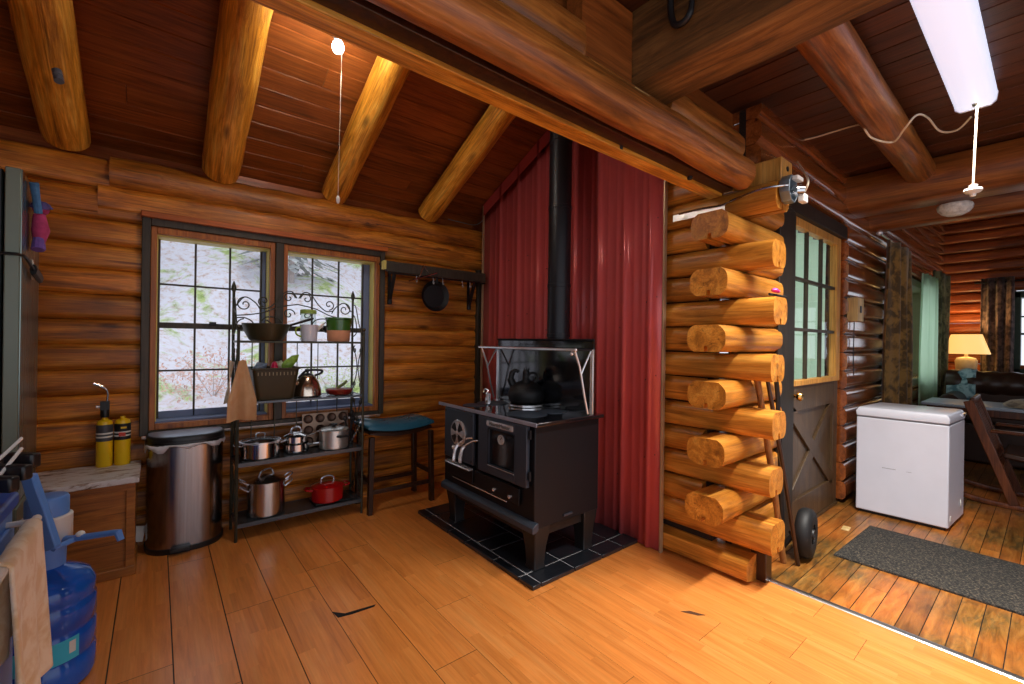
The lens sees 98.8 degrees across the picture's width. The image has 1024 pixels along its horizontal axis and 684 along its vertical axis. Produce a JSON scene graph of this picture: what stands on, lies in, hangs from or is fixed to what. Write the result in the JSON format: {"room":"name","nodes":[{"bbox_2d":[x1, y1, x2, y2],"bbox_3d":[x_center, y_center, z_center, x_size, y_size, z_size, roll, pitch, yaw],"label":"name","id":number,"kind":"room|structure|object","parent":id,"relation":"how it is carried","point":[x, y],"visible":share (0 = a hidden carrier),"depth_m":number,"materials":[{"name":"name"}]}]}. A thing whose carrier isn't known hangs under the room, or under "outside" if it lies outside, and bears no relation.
{"room":"log cabin kitchen","nodes":[
{"label":"log cabin kitchen","id":0,"kind":"room"},
{"bbox_2d":[0,125,482,545],"bbox_3d":[-1.880,0.015,3.196,4.400,2.722,0.348,1,0,-39],"label":"wall","id":1,"kind":"structure","parent":0,"point":[89,295],"depth_m":2.81,"materials":[{"name":"brown wood"}]},
{"bbox_2d":[139,210,387,436],"bbox_3d":[-1.737,-0.105,3.273,1.582,1.394,0.245,1,0,-39],"label":"window","id":2,"kind":"structure","parent":1,"relation":"in","point":[274,247],"depth_m":3.16,"materials":[{"name":"brown wood"}]},
{"bbox_2d":[379,260,485,309],"bbox_3d":[-0.685,-0.485,3.902,1.005,0.340,0.193,1,0,-39],"label":"rack","id":3,"kind":"object","parent":1,"relation":"attached to","point":[394,268],"visible":1,"depth_m":3.81,"materials":[{"name":"brown wood"}]},
{"bbox_2d":[422,277,448,311],"bbox_3d":[-0.668,-0.420,3.856,0.272,0.304,0.084,1,0,-39],"label":"pan","id":4,"kind":"object","parent":3,"relation":"hanging from","point":[435,297],"visible":0.98,"depth_m":3.88,"materials":[{"name":"metal"}]},
{"bbox_2d":[0,0,546,225],"bbox_3d":[-1.166,-1.808,2.329,4.520,1.317,2.841,1,0,-39],"label":"ceiling","id":5,"kind":"structure","parent":0,"point":[146,65],"depth_m":2.76,"materials":[{"name":"brown wood"}]},
{"bbox_2d":[7,0,90,150],"bbox_3d":[-1.847,-1.708,1.643,0.220,1.232,2.410,1,0,-39],"label":"rafter","id":6,"kind":"object","parent":5,"relation":"attached to","point":[45,31],"depth_m":2.13,"materials":[{"name":"brown wood"}]},
{"bbox_2d":[202,0,272,183],"bbox_3d":[-1.268,-1.693,2.115,0.230,1.247,2.410,1,0,-39],"label":"rafter","id":7,"kind":"object","parent":5,"relation":"attached to","point":[243,25],"visible":1,"depth_m":2.42,"materials":[{"name":"brown wood"}]},
{"bbox_2d":[332,37,343,203],"bbox_3d":[-0.913,-1.298,2.294,0.100,1.127,0.100,1,0,-39],"label":"bulb","id":8,"kind":"object","parent":5,"relation":"hanging from","point":[337,45],"visible":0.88,"depth_m":2.29,"materials":[{"name":"white"}]},
{"bbox_2d":[322,56,410,203],"bbox_3d":[-0.675,-1.696,2.596,0.202,1.226,2.404,1,0,-39],"label":"rafter","id":9,"kind":"object","parent":5,"relation":"attached to","point":[386,78],"visible":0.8,"depth_m":2.90,"materials":[{"name":"brown wood"}]},
{"bbox_2d":[419,105,515,221],"bbox_3d":[-0.030,-1.689,3.118,0.198,1.218,2.402,1,0,-39],"label":"rafter","id":10,"kind":"object","parent":5,"relation":"attached to","point":[494,121],"visible":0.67,"depth_m":3.44,"materials":[{"name":"brown wood"}]},
{"bbox_2d":[78,461,1023,683],"bbox_3d":[2.735,1.368,2.969,11.483,0.061,6.450,1,0,-39],"label":"floor","id":11,"kind":"structure","parent":0,"point":[342,594],"depth_m":2.10,"materials":[{"name":"laminate"}]},
{"bbox_2d":[0,166,38,534],"bbox_3d":[-2.402,0.282,1.739,0.684,1.970,0.517,1,0,-39],"label":"refrigerator","id":12,"kind":"object","parent":11,"relation":"on","point":[19,292],"visible":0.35,"depth_m":1.76,"materials":[{"name":"metal"}]},
{"bbox_2d":[0,251,43,283],"bbox_3d":[-2.060,-0.311,1.874,0.071,0.093,0.337,1,0,-28],"label":"hook","id":13,"kind":"object","parent":12,"relation":"attached to","point":[35,272],"visible":1,"depth_m":1.89,"materials":[{"name":"black metal"}]},
{"bbox_2d":[29,182,52,251],"bbox_3d":[-2.079,-0.543,1.934,0.076,0.294,0.137,1,0,-39],"label":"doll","id":14,"kind":"object","parent":12,"relation":"hanging from","point":[40,230],"visible":1,"depth_m":1.92},
{"bbox_2d":[0,492,41,683],"bbox_3d":[-1.041,0.823,0.360,0.732,0.925,1.295,1,0,-39],"label":"base cabinet","id":15,"kind":"object","parent":11,"relation":"on","point":[8,501],"visible":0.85,"depth_m":0.99,"materials":[{"name":"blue wood"}]},
{"bbox_2d":[0,492,18,524],"bbox_3d":[-1.053,0.378,0.345,0.686,0.035,1.295,1,0,-39],"label":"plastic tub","id":16,"kind":"structure","parent":15,"relation":"on","point":[8,501],"depth_m":1.00,"materials":[{"name":"blue plastic"}]},
{"bbox_2d":[0,518,52,683],"bbox_3d":[-1.012,0.599,0.907,0.061,0.389,0.274,1,0,-39],"label":"kitchen towel","id":17,"kind":"object","parent":15,"relation":"hanging from","point":[24,602],"visible":0.99,"depth_m":0.90,"materials":[{"name":"beige fabric"}]},
{"bbox_3d":[-1.152,0.326,0.860,0.176,0.064,0.288,1,0,-39],"label":"plastic tub","id":18,"kind":"object","parent":15,"relation":"on","visible":0},
{"bbox_2d":[0,475,19,492],"bbox_3d":[-1.176,0.303,0.940,0.225,0.034,0.022,1,0,0],"label":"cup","id":19,"kind":"object","parent":18,"relation":"on","point":[8,483],"visible":1,"depth_m":0.93,"materials":[{"name":"black plastic"}]},
{"bbox_2d":[0,447,23,474],"bbox_3d":[-1.122,0.271,0.980,0.007,0.060,0.066,1,0,-11],"label":"rod","id":20,"kind":"object","parent":19,"relation":"on","point":[20,449],"visible":1,"depth_m":0.99,"materials":[{"name":"plastic"}]},
{"bbox_2d":[0,463,32,480],"bbox_3d":[-1.191,0.289,0.980,0.225,0.034,0.022,1,0,0],"label":"kitchen knife","id":21,"kind":"object","parent":18,"relation":"on","point":[24,471],"visible":0.79,"depth_m":0.97,"materials":[{"name":"black plastic"}]},
{"bbox_2d":[0,452,40,467],"bbox_3d":[-1.216,0.273,1.020,0.225,0.034,0.022,1,0,0],"label":"kitchen knife","id":22,"kind":"object","parent":18,"relation":"on","point":[34,458],"visible":0.56,"depth_m":1.01,"materials":[{"name":"black plastic"}]},
{"bbox_2d":[12,560,96,683],"bbox_3d":[-1.740,1.026,1.638,0.278,0.500,0.282,1,0,-39],"label":"water bottle","id":23,"kind":"object","parent":11,"relation":"on","point":[72,590],"visible":0.44,"depth_m":1.61,"materials":[{"name":"blue plastic"}]},
{"bbox_2d":[19,473,124,570],"bbox_3d":[-1.636,0.652,1.608,0.351,0.370,0.160,1,0,12],"label":"pump","id":24,"kind":"object","parent":23,"relation":"on","point":[55,511],"visible":0.79,"depth_m":1.61,"materials":[{"name":"blue plastic"}]},
{"bbox_2d":[36,460,140,582],"bbox_3d":[-2.530,0.995,2.261,0.935,0.540,0.420,1,0,-39],"label":"base cabinet","id":25,"kind":"object","parent":11,"relation":"on","point":[105,498],"visible":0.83,"depth_m":2.35,"materials":[{"name":"brown wood"}]},
{"bbox_2d":[93,382,112,467],"bbox_3d":[-2.386,0.479,2.567,0.085,0.493,0.076,1,0,-3],"label":"gas cylinder","id":26,"kind":"object","parent":25,"relation":"on","point":[104,427],"visible":1,"depth_m":2.55,"materials":[{"name":"yellow paint"}]},
{"bbox_2d":[114,416,130,464],"bbox_3d":[-2.322,0.584,2.617,0.076,0.285,0.078,1,0,-39],"label":"gas cylinder","id":27,"kind":"object","parent":25,"relation":"on","point":[122,426],"visible":1,"depth_m":2.59,"materials":[{"name":"yellow paint"}]},
{"bbox_2d":[136,526,144,541],"bbox_3d":[-2.277,1.168,2.673,0.076,0.098,0.027,1,0,-36],"label":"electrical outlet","id":28,"kind":"object","parent":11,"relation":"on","point":[140,530],"visible":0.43,"depth_m":2.68,"materials":[{"name":"white plastic"}]},
{"bbox_2d":[144,426,224,555],"bbox_3d":[-2.034,0.918,2.743,0.419,0.708,0.262,1,0,-39],"label":"trash can","id":29,"kind":"object","parent":11,"relation":"on","point":[184,467],"visible":1,"depth_m":2.66,"materials":[{"name":"silver metal"}]},
{"bbox_2d":[229,281,365,542],"bbox_3d":[-1.512,0.434,3.144,0.837,1.690,0.280,1,0,-39],"label":"rack","id":30,"kind":"object","parent":11,"relation":"on","point":[303,506],"visible":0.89,"depth_m":3.09,"materials":[{"name":"metal"}]},
{"bbox_2d":[223,360,256,422],"bbox_3d":[-1.740,0.306,2.812,0.170,0.390,0.152,1,0,-39],"label":"hand towel","id":31,"kind":"object","parent":30,"relation":"hanging from","point":[241,402],"visible":1,"depth_m":2.78,"materials":[{"name":"beige fabric"}]},
{"bbox_2d":[233,432,285,460],"bbox_3d":[-1.709,0.696,2.980,0.251,0.159,0.248,1,0,6],"label":"saucepan","id":32,"kind":"object","parent":30,"relation":"on","point":[264,447],"visible":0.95,"depth_m":2.91,"materials":[{"name":"metal"}]},
{"bbox_2d":[240,437,279,460],"bbox_3d":[-1.709,0.723,2.980,0.244,0.105,0.244,1,0,-39],"label":"pot","id":33,"kind":"object","parent":32,"relation":"on","point":[253,448],"depth_m":2.90,"materials":[{"name":"metal"}]},
{"bbox_2d":[238,467,292,517],"bbox_3d":[-1.685,1.015,3.009,0.298,0.301,0.238,1,0,-4],"label":"stock pot","id":34,"kind":"object","parent":30,"relation":"on","point":[265,497],"visible":1,"depth_m":2.92,"materials":[{"name":"metal"}]},
{"bbox_2d":[248,366,300,400],"bbox_3d":[-1.643,0.279,3.022,0.306,0.215,0.240,1,0,-39],"label":"plastic basket","id":35,"kind":"object","parent":30,"relation":"on","point":[269,383],"visible":0.86,"depth_m":2.94,"materials":[{"name":"plastic"}]},
{"bbox_2d":[282,354,298,367],"bbox_3d":[-1.560,0.143,3.088,0.114,0.111,0.052,1,0,-39],"label":"packet","id":36,"kind":"object","parent":35,"relation":"in","point":[288,363],"visible":0.76,"depth_m":3.07,"materials":[{"name":"green plastic"}]},
{"bbox_2d":[241,318,313,340],"bbox_3d":[-1.603,-0.092,3.005,0.429,0.167,0.290,1,0,-39],"label":"skillet","id":37,"kind":"object","parent":30,"relation":"on","point":[253,331],"visible":1,"depth_m":2.87,"materials":[{"name":"black metal"}]},
{"bbox_2d":[230,490,360,528],"bbox_3d":[-1.522,1.182,3.143,0.811,0.026,0.258,1,0,-39],"label":"shelf","id":38,"kind":"object","parent":30,"relation":"attached to","point":[303,506],"depth_m":3.07,"materials":[{"name":"metal"}]},
{"bbox_2d":[231,440,361,467],"bbox_3d":[-1.516,0.793,3.143,0.811,0.028,0.258,1,0,-39],"label":"shelf","id":39,"kind":"object","parent":30,"relation":"attached to","point":[314,451],"depth_m":3.04,"materials":[{"name":"metal"}]},
{"bbox_2d":[233,340,362,343],"bbox_3d":[-1.506,0.001,3.143,0.811,0.014,0.258,1,0,-39],"label":"shelf","id":40,"kind":"object","parent":30,"relation":"attached to","point":[234,341],"depth_m":3.02,"materials":[{"name":"metal"}]},
{"bbox_2d":[282,440,319,453],"bbox_3d":[-1.513,0.742,3.115,0.248,0.073,0.178,1,0,33],"label":"saucepan","id":41,"kind":"object","parent":30,"relation":"on","point":[287,448],"visible":0.84,"depth_m":3.07,"materials":[{"name":"metal"}]},
{"bbox_2d":[284,426,320,443],"bbox_3d":[-1.510,0.657,3.149,0.225,0.118,0.174,1,0,-39],"label":"saucepan","id":42,"kind":"object","parent":41,"relation":"on","point":[295,437],"visible":1,"depth_m":3.09,"materials":[{"name":"metal"}]},
{"bbox_2d":[284,435,307,443],"bbox_3d":[-1.541,0.691,3.135,0.158,0.050,0.158,1,0,-39],"label":"pot","id":43,"kind":"object","parent":42,"relation":"on","point":[290,439],"depth_m":3.07,"materials":[{"name":"metal"}]},
{"bbox_2d":[294,368,322,396],"bbox_3d":[-1.477,0.289,3.169,0.191,0.198,0.191,1,0,-7],"label":"tea kettle","id":44,"kind":"object","parent":30,"relation":"on","point":[307,384],"visible":0.95,"depth_m":3.11,"materials":[{"name":"metal"}]},
{"bbox_2d":[295,323,323,340],"bbox_3d":[-1.437,-0.073,3.123,0.163,0.134,0.124,1,0,-4],"label":"watering can","id":45,"kind":"object","parent":30,"relation":"on","point":[308,332],"visible":0.88,"depth_m":3.08,"materials":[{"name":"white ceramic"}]},
{"bbox_2d":[257,392,361,403],"bbox_3d":[-1.511,0.397,3.143,0.811,0.016,0.258,1,0,-39],"label":"shelf","id":46,"kind":"object","parent":30,"relation":"attached to","point":[324,395],"depth_m":3.10,"materials":[{"name":"metal"}]},
{"bbox_2d":[302,410,347,446],"bbox_3d":[-1.414,0.656,3.337,0.336,0.241,0.038,1,0,-39],"label":"muffin tin","id":47,"kind":"object","parent":30,"relation":"on","point":[312,422],"visible":0.44,"depth_m":3.31,"materials":[{"name":"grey metal"}]},
{"bbox_2d":[309,491,351,505],"bbox_3d":[-1.351,1.165,3.275,0.260,0.011,0.180,1,0,-39],"label":"baking tray","id":48,"kind":"object","parent":30,"relation":"on","point":[346,496],"visible":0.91,"depth_m":3.27,"materials":[{"name":"metal"}]},
{"bbox_2d":[303,475,349,503],"bbox_3d":[-1.366,1.071,3.248,0.299,0.176,0.236,1,0,-5],"label":"casserole","id":49,"kind":"object","parent":48,"relation":"on","point":[326,491],"visible":1,"depth_m":3.17,"materials":[{"name":"red metal"}]},
{"bbox_2d":[319,423,348,449],"bbox_3d":[-1.312,0.691,3.247,0.208,0.180,0.242,1,0,-39],"label":"stock pot","id":50,"kind":"object","parent":30,"relation":"on","point":[334,437],"visible":0.97,"depth_m":3.18,"materials":[{"name":"metal"}]},
{"bbox_2d":[325,317,352,341],"bbox_3d":[-1.293,-0.092,3.275,0.196,0.176,0.195,1,0,-39],"label":"planter pot","id":51,"kind":"object","parent":30,"relation":"on","point":[338,328],"visible":1,"depth_m":3.20,"materials":[{"name":"ceramic"}]},
{"bbox_2d":[326,380,353,394],"bbox_3d":[-1.291,0.338,3.282,0.216,0.106,0.216,1,0,-39],"label":"frying pan","id":52,"kind":"object","parent":30,"relation":"on","point":[339,390],"visible":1,"depth_m":3.22,"materials":[{"name":"red metal"}]},
{"bbox_2d":[354,413,433,515],"bbox_3d":[-0.945,0.947,3.535,0.550,0.680,0.333,1,0,-39],"label":"stool","id":53,"kind":"object","parent":11,"relation":"on","point":[412,423],"visible":0.96,"depth_m":3.48,"materials":[{"name":"brown wood"}]},
{"bbox_2d":[354,413,433,430],"bbox_3d":[-0.945,0.644,3.533,0.540,0.075,0.330,1,0,-39],"label":"seat cushion","id":54,"kind":"object","parent":53,"relation":"on","point":[408,422],"depth_m":3.45,"materials":[{"name":"blue fabric"}]},
{"bbox_2d":[418,502,636,590],"bbox_3d":[0.056,1.289,3.083,0.915,0.024,1.300,1,0,-39],"label":"hearth pad","id":55,"kind":"object","parent":11,"relation":"on","point":[499,543],"visible":0.56,"depth_m":2.78,"materials":[{"name":"tile"}]},
{"bbox_2d":[439,338,603,570],"bbox_3d":[0.045,0.626,2.971,0.766,1.302,1.053,1,0,-39],"label":"stove","id":56,"kind":"object","parent":55,"relation":"on","point":[534,471],"visible":1,"depth_m":2.69,"materials":[{"name":"black metal"}]},
{"bbox_2d":[439,397,603,427],"bbox_3d":[0.022,0.450,2.951,0.573,0.024,1.052,1,0,-39],"label":"cooktop","id":57,"kind":"object","parent":56,"relation":"in","point":[548,415],"depth_m":2.73,"materials":[{"name":"grey metal"}]},
{"bbox_2d":[507,367,543,407],"bbox_3d":[0.099,0.304,3.034,0.250,0.262,0.250,1,0,-39],"label":"kettle","id":58,"kind":"object","parent":56,"relation":"on","point":[525,393],"visible":0.99,"depth_m":2.95,"materials":[{"name":"black metal"}]},
{"bbox_2d":[499,346,592,350],"bbox_3d":[0.129,0.044,3.009,0.172,0.012,0.965,1,0,-39],"label":"shelf","id":59,"kind":"object","parent":56,"relation":"attached to","point":[501,348],"depth_m":2.88,"materials":[{"name":"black metal"}]},
{"bbox_2d":[498,341,594,414],"bbox_3d":[0.198,0.213,3.068,0.014,0.456,0.973,1,0,-39],"label":"backsplash","id":60,"kind":"structure","parent":56,"relation":"on","point":[558,371],"depth_m":2.96,"materials":[{"name":"black metal"}]},
{"bbox_2d":[547,131,572,338],"bbox_3d":[0.336,-0.786,3.098,0.166,2.454,0.173,1,0,25],"label":"stovepipe","id":61,"kind":"object","parent":56,"relation":"on","point":[560,166],"visible":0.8,"depth_m":3.03,"materials":[{"name":"black metal"}]},
{"bbox_2d":[754,381,786,563],"bbox_3d":[1.505,0.762,2.552,0.354,1.126,0.039,1,0,-32],"label":"leaning stick","id":62,"kind":"object","parent":11,"relation":"on","point":[758,386],"visible":0.52,"depth_m":2.53,"materials":[{"name":"brown wood"}]},
{"bbox_2d":[766,382,799,565],"bbox_3d":[1.574,0.747,2.555,0.304,1.154,0.026,1,0,-21],"label":"leaning stick","id":63,"kind":"object","parent":11,"relation":"on","point":[768,385],"visible":0.72,"depth_m":2.56,"materials":[{"name":"brown wood"}]},
{"bbox_2d":[774,382,817,558],"bbox_3d":[1.760,0.761,2.697,0.410,1.128,0.169,1,0,-39],"label":"hand truck","id":64,"kind":"object","parent":11,"relation":"on","point":[806,521],"visible":0.83,"depth_m":2.65,"materials":[{"name":"rubber"}]},
{"bbox_2d":[769,578,1023,682],"bbox_3d":[2.553,1.336,1.052,0.042,0.011,3.600,1,0,-39],"label":"trim","id":65,"kind":"structure","parent":11,"relation":"on","point":[923,640],"depth_m":1.98,"materials":[{"name":"metal"}]},
{"bbox_2d":[856,402,966,529],"bbox_3d":[3.118,0.928,3.441,0.533,0.830,0.571,1,0,-39],"label":"chest freezer","id":66,"kind":"object","parent":11,"relation":"on","point":[910,458],"visible":1,"depth_m":3.28,"materials":[{"name":"white metal"}]},
{"bbox_2d":[833,526,1023,615],"bbox_3d":[2.731,1.334,2.440,0.761,0.014,1.374,1,0,-39],"label":"door mat","id":67,"kind":"object","parent":11,"relation":"on","point":[999,583],"visible":1,"depth_m":2.60,"materials":[{"name":"grey carpet"}]},
{"bbox_2d":[921,397,1023,419],"bbox_3d":[5.076,1.011,4.441,0.700,0.720,1.300,1,0,-39],"label":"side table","id":68,"kind":"object","parent":11,"relation":"on","point":[994,409],"visible":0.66,"depth_m":4.49,"materials":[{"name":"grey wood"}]},
{"bbox_2d":[1002,399,1023,408],"bbox_3d":[5.049,0.606,4.274,0.340,0.085,0.374,1,0,-39],"label":"folded cloth","id":69,"kind":"object","parent":68,"relation":"on","point":[1016,403],"visible":1,"depth_m":4.28,"materials":[{"name":"beige fabric"}]},
{"bbox_2d":[938,369,1023,469],"bbox_3d":[6.185,0.874,4.694,1.060,1.024,2.300,1,0,-39],"label":"leather sofa","id":70,"kind":"object","parent":11,"relation":"on","point":[993,386],"visible":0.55,"depth_m":5.20,"materials":[{"name":"black leather"}]},
{"bbox_2d":[946,368,977,399],"bbox_3d":[5.786,0.604,5.644,0.382,0.538,0.266,1,0,-39],"label":"throw blanket","id":71,"kind":"object","parent":70,"relation":"on","point":[964,387],"visible":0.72,"depth_m":5.52,"materials":[{"name":"teal fabric"}]},
{"bbox_2d":[964,415,1023,424],"bbox_3d":[5.681,0.874,5.071,0.690,0.110,0.600,1,0,-39],"label":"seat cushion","id":72,"kind":"object","parent":70,"relation":"on","point":[967,419],"depth_m":4.86,"materials":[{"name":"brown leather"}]},
{"bbox_2d":[963,394,1023,511],"bbox_3d":[4.293,0.925,3.716,0.605,0.888,0.975,1,0,-39],"label":"rocking chair","id":73,"kind":"object","parent":11,"relation":"on","point":[999,458],"visible":0.9,"depth_m":3.71,"materials":[{"name":"brown wood"}]},
{"bbox_2d":[473,157,791,582],"bbox_3d":[0.521,-0.507,3.517,0.278,3.631,2.981,1,0,-39],"label":"wall","id":74,"kind":"structure","parent":0,"point":[755,538],"depth_m":2.50,"materials":[{"name":"brown wood"}]},
{"bbox_2d":[480,130,667,552],"bbox_3d":[0.334,-0.448,3.500,0.035,3.505,1.972,1,0,-39],"label":"shield","id":75,"kind":"object","parent":74,"relation":"attached to","point":[618,271],"visible":0.6,"depth_m":3.07,"materials":[{"name":"red paint"}]},
{"bbox_2d":[673,174,807,221],"bbox_3d":[1.249,-0.808,2.470,0.697,0.139,0.188,1,0,32],"label":"floodlight","id":76,"kind":"object","parent":74,"relation":"attached to","point":[789,190],"visible":1,"depth_m":2.32,"materials":[{"name":"metal"}]},
{"bbox_2d":[797,113,971,191],"bbox_3d":[2.120,-1.083,2.480,0.868,0.580,0.799,1,0,27],"label":"cable","id":77,"kind":"object","parent":76,"relation":"attached to","point":[919,114],"visible":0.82,"depth_m":2.56,"materials":[{"name":"white plastic"}]},
{"bbox_2d":[554,0,732,127],"bbox_3d":[-0.375,-1.745,1.304,4.420,1.160,0.050,1,0,-39],"label":"wall","id":78,"kind":"structure","parent":0,"point":[698,97],"depth_m":2.48,"materials":[{"name":"brown wood"}]},
{"bbox_2d":[567,0,1023,176],"bbox_3d":[1.835,-1.247,0.635,7.064,0.416,3.940,1,0,-39],"label":"ceiling","id":79,"kind":"structure","parent":0,"point":[892,34],"depth_m":2.33,"materials":[{"name":"brown wood"}]},
{"bbox_2d":[250,0,755,198],"bbox_3d":[-0.359,-0.956,1.159,4.080,0.222,0.267,1,0,-39],"label":"cross beam","id":80,"kind":"structure","parent":79,"relation":"attached to","point":[487,51],"depth_m":1.44,"materials":[{"name":"brown wood"}]},
{"bbox_2d":[500,0,586,54],"bbox_3d":[-0.858,-1.117,0.773,2.815,0.173,0.168,1,0,-39],"label":"log","id":81,"kind":"object","parent":80,"relation":"on","point":[549,15],"visible":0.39,"depth_m":1.49,"materials":[{"name":"brown wood"}]},
{"bbox_2d":[667,96,744,154],"bbox_3d":[0.945,-1.082,2.233,0.725,0.153,0.167,1,0,-39],"label":"log","id":82,"kind":"object","parent":80,"relation":"on","point":[713,126],"visible":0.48,"depth_m":2.16,"materials":[{"name":"brown wood"}]},
{"bbox_2d":[632,0,892,104],"bbox_3d":[1.720,-1.204,0.523,0.261,0.340,3.800,1,0,-39],"label":"beam","id":83,"kind":"structure","parent":80,"relation":"on","point":[721,39],"depth_m":1.61,"materials":[{"name":"brown wood"}]},
{"bbox_2d":[667,0,694,28],"bbox_3d":[0.639,-1.268,1.640,0.059,0.198,0.107,1,0,-39],"label":"ceiling hook","id":84,"kind":"object","parent":83,"relation":"attached to","point":[674,23],"visible":1,"depth_m":1.63,"materials":[{"name":"metal"}]},
{"bbox_2d":[795,21,935,182],"bbox_3d":[2.012,-1.277,2.428,2.605,0.182,0.201,1,0,-39],"label":"joist","id":85,"kind":"object","parent":79,"relation":"attached to","point":[838,55],"visible":0.87,"depth_m":2.16,"materials":[{"name":"brown wood"}]},
{"bbox_2d":[843,137,1023,217],"bbox_3d":[4.022,-1.194,2.277,0.402,0.281,3.700,1,0,-39],"label":"log","id":86,"kind":"object","parent":79,"relation":"attached to","point":[999,167],"visible":0.86,"depth_m":3.16,"materials":[{"name":"brown wood"}]},
{"bbox_2d":[936,200,973,216],"bbox_3d":[3.417,-1.018,3.387,0.210,0.094,0.205,1,0,-39],"label":"dome light","id":87,"kind":"object","parent":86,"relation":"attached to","point":[957,208],"visible":1,"depth_m":3.33,"materials":[{"name":"white glass"}]},
{"bbox_2d":[866,190,1023,232],"bbox_3d":[4.501,-1.150,2.665,0.235,0.296,3.700,1,0,-39],"label":"log","id":88,"kind":"object","parent":79,"relation":"attached to","point":[1013,202],"visible":0.42,"depth_m":3.68,"materials":[{"name":"brown wood"}]},
{"bbox_2d":[910,0,998,196],"bbox_3d":[1.784,-1.083,1.795,1.912,0.582,0.171,1,0,-39],"label":"fluorescent light","id":89,"kind":"object","parent":79,"relation":"attached to","point":[953,30],"visible":1,"depth_m":1.94,"materials":[{"name":"white plastic"}]},
{"bbox_2d":[910,0,997,111],"bbox_3d":[1.787,-1.311,1.795,1.888,0.058,0.165,1,0,-39],"label":"diffuser","id":90,"kind":"object","parent":89,"relation":"attached to","point":[953,30],"depth_m":1.93,"materials":[{"name":"white plastic"}]},
{"bbox_2d":[685,103,945,543],"bbox_3d":[3.923,-0.343,4.693,7.403,3.394,0.215,1,0,-39],"label":"wall","id":91,"kind":"structure","parent":0,"point":[767,136],"depth_m":2.69,"materials":[{"name":"brown wood"}]},
{"bbox_2d":[765,198,846,539],"bbox_3d":[2.166,0.185,3.262,1.395,2.290,0.238,1,0,-39],"label":"door","id":92,"kind":"structure","parent":91,"relation":"in","point":[809,405],"depth_m":3.26,"materials":[{"name":"black wood"}]},
{"bbox_2d":[794,230,825,379],"bbox_3d":[2.234,-0.244,3.356,0.970,1.150,0.028,1,0,-39],"label":"door curtain","id":93,"kind":"object","parent":92,"relation":"hanging from","point":[813,244],"visible":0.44,"depth_m":3.40,"materials":[{"name":"green fabric"}]},
{"bbox_2d":[847,297,863,376],"bbox_3d":[2.877,-0.039,3.678,0.174,0.658,0.082,1,0,-39],"label":"switch box","id":94,"kind":"object","parent":91,"relation":"attached to","point":[856,304],"visible":0.99,"depth_m":3.63,"materials":[{"name":"brown wood"}]},
{"bbox_2d":[881,275,920,385],"bbox_3d":[4.684,-0.120,5.302,2.450,1.270,0.250,1,0,-39],"label":"window","id":95,"kind":"structure","parent":91,"relation":"in","point":[916,285],"depth_m":6.04,"materials":[{"name":"green paint"}]},
{"bbox_2d":[876,231,942,272],"bbox_3d":[4.835,-0.995,5.228,3.728,0.060,0.056,1,0,-39],"label":"curtain rod","id":96,"kind":"object","parent":91,"relation":"attached to","point":[878,233],"visible":0.77,"depth_m":4.98,"materials":[{"name":"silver metal"}]},
{"bbox_2d":[882,239,912,404],"bbox_3d":[3.808,0.173,4.328,0.851,2.240,0.106,1,0,-39],"label":"curtain","id":97,"kind":"object","parent":96,"relation":"hanging from","point":[897,346],"visible":0.7,"depth_m":4.18,"materials":[{"name":"brown fabric"}]},
{"bbox_2d":[933,270,950,397],"bbox_3d":[5.907,0.187,6.051,0.924,2.270,0.100,1,0,-38],"label":"curtain","id":98,"kind":"object","parent":96,"relation":"hanging from","point":[944,281],"visible":0.49,"depth_m":6.02,"materials":[{"name":"fabric"}]},
{"bbox_2d":[918,273,937,405],"bbox_3d":[5.207,0.223,5.485,0.717,2.100,0.074,1,0,-36],"label":"curtain","id":99,"kind":"object","parent":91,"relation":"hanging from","point":[928,335],"visible":0.8,"depth_m":5.41,"materials":[{"name":"green fabric"}]},
{"bbox_2d":[949,334,990,369],"bbox_3d":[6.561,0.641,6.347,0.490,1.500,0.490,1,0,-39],"label":"table lamp","id":100,"kind":"object","parent":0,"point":[965,344],"visible":0.57,"depth_m":6.24,"materials":[{"name":"beige ceramic"}]},
{"bbox_2d":[943,212,1023,371],"bbox_3d":[7.873,-0.272,5.533,0.215,3.368,3.900,1,0,-39],"label":"wall","id":101,"kind":"structure","parent":0,"point":[977,249],"depth_m":6.55,"materials":[{"name":"brown wood"}]},
{"bbox_2d":[980,276,1014,371],"bbox_3d":[6.940,0.187,6.287,0.108,2.220,0.333,1,0,-39],"label":"curtain","id":102,"kind":"object","parent":101,"relation":"attached to","point":[997,309],"visible":0.57,"depth_m":6.25,"materials":[{"name":"brown fabric"}]},
{"bbox_2d":[1014,291,1023,372],"bbox_3d":[7.762,-0.127,5.657,0.260,1.170,1.690,1,0,-39],"label":"window","id":103,"kind":"structure","parent":101,"relation":"in","point":[1019,295],"depth_m":6.21,"materials":[{"name":"green paint"}]},
{"label":"outside","id":104,"kind":"structure","parent":0,"visible":0},
{"bbox_2d":[158,240,360,410],"bbox_3d":[-9.905,-5.621,13.920,34.000,14.746,26.000,1,0,-39],"label":"hillside","id":105,"kind":"structure","parent":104,"point":[177,259],"depth_m":9.42,"materials":[{"name":"white snow"}]},
{"bbox_2d":[159,346,256,403],"bbox_3d":[-4.692,0.538,6.905,1.420,0.974,1.100,1,0,-39],"label":"shrub","id":106,"kind":"object","parent":105,"relation":"on","point":[210,355],"visible":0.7,"depth_m":6.76,"materials":[{"name":"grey plant"}]},
{"bbox_2d":[234,251,342,283],"bbox_3d":[-5.510,-4.049,10.953,2.542,5.500,2.517,1,0,-39],"label":"conifer","id":107,"kind":"object","parent":105,"relation":"on","point":[293,268],"visible":0.13,"depth_m":10.92,"materials":[{"name":"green plant"}]},
{"bbox_2d":[298,357,359,399],"bbox_3d":[-3.408,0.769,8.311,1.557,1.020,1.166,1,0,-39],"label":"shrub","id":108,"kind":"object","parent":105,"relation":"on","point":[333,368],"visible":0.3,"depth_m":8.25,"materials":[{"name":"green plant"}]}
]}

